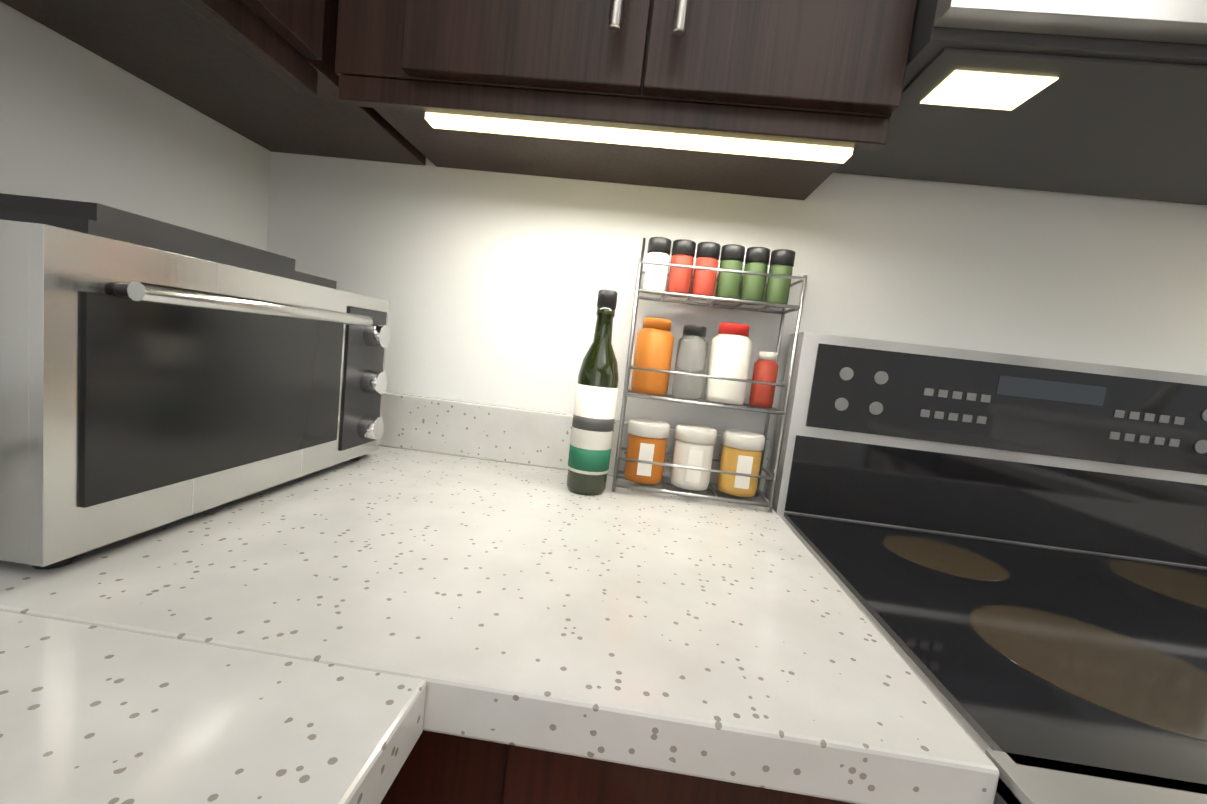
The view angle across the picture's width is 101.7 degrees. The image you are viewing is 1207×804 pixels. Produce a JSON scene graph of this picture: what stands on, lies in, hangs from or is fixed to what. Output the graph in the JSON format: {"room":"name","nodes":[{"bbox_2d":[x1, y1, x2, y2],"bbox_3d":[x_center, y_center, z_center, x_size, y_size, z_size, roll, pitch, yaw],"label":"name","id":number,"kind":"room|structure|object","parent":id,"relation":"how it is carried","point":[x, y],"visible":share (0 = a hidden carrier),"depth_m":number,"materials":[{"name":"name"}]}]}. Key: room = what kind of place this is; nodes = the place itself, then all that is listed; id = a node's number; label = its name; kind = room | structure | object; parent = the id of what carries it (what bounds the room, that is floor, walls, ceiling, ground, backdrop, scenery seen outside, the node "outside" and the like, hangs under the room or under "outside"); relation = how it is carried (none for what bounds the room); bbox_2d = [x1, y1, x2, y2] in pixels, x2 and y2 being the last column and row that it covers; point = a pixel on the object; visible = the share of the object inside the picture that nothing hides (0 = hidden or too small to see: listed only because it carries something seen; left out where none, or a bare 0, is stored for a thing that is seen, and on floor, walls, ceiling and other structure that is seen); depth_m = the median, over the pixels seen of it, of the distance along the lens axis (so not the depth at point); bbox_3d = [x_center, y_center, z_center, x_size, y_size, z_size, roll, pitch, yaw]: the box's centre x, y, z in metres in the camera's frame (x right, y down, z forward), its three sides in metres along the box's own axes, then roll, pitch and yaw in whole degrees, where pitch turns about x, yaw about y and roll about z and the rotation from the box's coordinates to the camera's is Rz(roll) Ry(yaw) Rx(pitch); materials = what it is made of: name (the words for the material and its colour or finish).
{"room":"kitchen","nodes":[
{"label":"kitchen","id":0,"kind":"room"},
{"bbox_2d":[0,1,263,248],"bbox_3d":[-0.921,-0.174,-1.763,0.120,2.770,5.720,7,6,4],"label":"wall","id":1,"kind":"structure","parent":0,"point":[75,125],"depth_m":0.67,"materials":[{"name":"white paint"}]},
{"bbox_2d":[0,0,335,79],"bbox_3d":[-0.464,-0.888,0.316,0.333,0.969,0.488,7,6,4],"label":"upper cabinet","id":2,"kind":"object","parent":1,"relation":"attached to","point":[284,38],"depth_m":0.57,"materials":[{"name":"brown wood"}]},
{"bbox_2d":[260,148,1206,496],"bbox_3d":[0.927,-0.228,0.903,3.115,2.770,0.150,7,6,4],"label":"wall","id":3,"kind":"structure","parent":0,"point":[488,285],"depth_m":0.90,"materials":[{"name":"white paint"}]},
{"bbox_2d":[304,0,916,199],"bbox_3d":[0.065,-0.865,0.690,0.680,0.969,0.328,7,6,4],"label":"upper cabinet","id":4,"kind":"object","parent":3,"relation":"attached to","point":[372,80],"depth_m":0.58,"materials":[{"name":"brown wood"}]},
{"bbox_2d":[425,112,852,162],"bbox_3d":[0.040,-0.352,0.631,0.541,0.034,0.026,7,6,4],"label":"under-cabinet light","id":5,"kind":"object","parent":4,"relation":"attached to","point":[799,151],"visible":0.43,"depth_m":0.60,"materials":[{"name":"white plastic"}]},
{"bbox_2d":[833,0,1206,204],"bbox_3d":[0.748,-0.536,0.608,0.756,0.399,0.443,7,6,4],"label":"range hood","id":6,"kind":"object","parent":3,"relation":"attached to","point":[1108,98],"visible":0.81,"depth_m":0.58,"materials":[{"name":"grey metal"}]},
{"bbox_3d":[3.652,1.775,-1.701,9.640,0.060,6.440,7,6,4],"label":"floor","id":7,"kind":"structure","parent":0,"visible":0},
{"bbox_2d":[380,751,411,803],"bbox_3d":[-0.516,0.632,0.230,0.608,0.872,0.444,7,6,4],"label":"base cabinet","id":8,"kind":"object","parent":7,"relation":"on","point":[397,793],"depth_m":0.40,"materials":[{"name":"brown wood"}]},
{"bbox_2d":[0,392,563,803],"bbox_3d":[-0.533,0.248,-1.112,0.660,0.145,4.197,7,6,4],"label":"countertop","id":9,"kind":"structure","parent":8,"relation":"on","point":[346,632],"depth_m":0.35,"materials":[{"name":"stone"}]},
{"bbox_2d":[0,193,390,568],"bbox_3d":[-0.519,-0.044,0.564,0.328,0.314,0.600,7,6,4],"label":"toaster oven","id":10,"kind":"object","parent":9,"relation":"on","point":[154,373],"visible":1,"depth_m":0.46,"materials":[{"name":"silver metal"}]},
{"bbox_2d":[520,747,854,803],"bbox_3d":[0.062,0.652,0.691,0.317,0.872,0.596,7,6,4],"label":"base cabinet","id":11,"kind":"object","parent":7,"relation":"on","point":[546,777],"depth_m":0.36,"materials":[{"name":"brown wood"}]},
{"bbox_2d":[436,414,998,803],"bbox_3d":[0.104,0.149,0.624,0.347,0.145,0.632,7,6,4],"label":"countertop","id":12,"kind":"structure","parent":11,"relation":"on","point":[686,635],"depth_m":0.40,"materials":[{"name":"stone"}]},
{"bbox_2d":[567,289,618,495],"bbox_3d":[-0.011,-0.015,0.799,0.068,0.327,0.067,7,6,4],"label":"olive oil bottle","id":13,"kind":"object","parent":12,"relation":"on","point":[593,423],"visible":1,"depth_m":0.78,"materials":[{"name":"green glass"}]},
{"bbox_2d":[612,237,807,512],"bbox_3d":[0.173,-0.056,0.844,0.266,0.440,0.101,7,6,4],"label":"spice rack","id":14,"kind":"object","parent":12,"relation":"on","point":[741,467],"visible":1,"depth_m":0.82,"materials":[{"name":"silver metal"}]},
{"bbox_2d":[766,332,1206,803],"bbox_3d":[0.613,0.556,0.566,0.756,1.214,0.699,7,6,4],"label":"range","id":15,"kind":"object","parent":7,"relation":"on","point":[1008,552],"visible":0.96,"depth_m":0.77,"materials":[{"name":"grey glass"}]}
]}

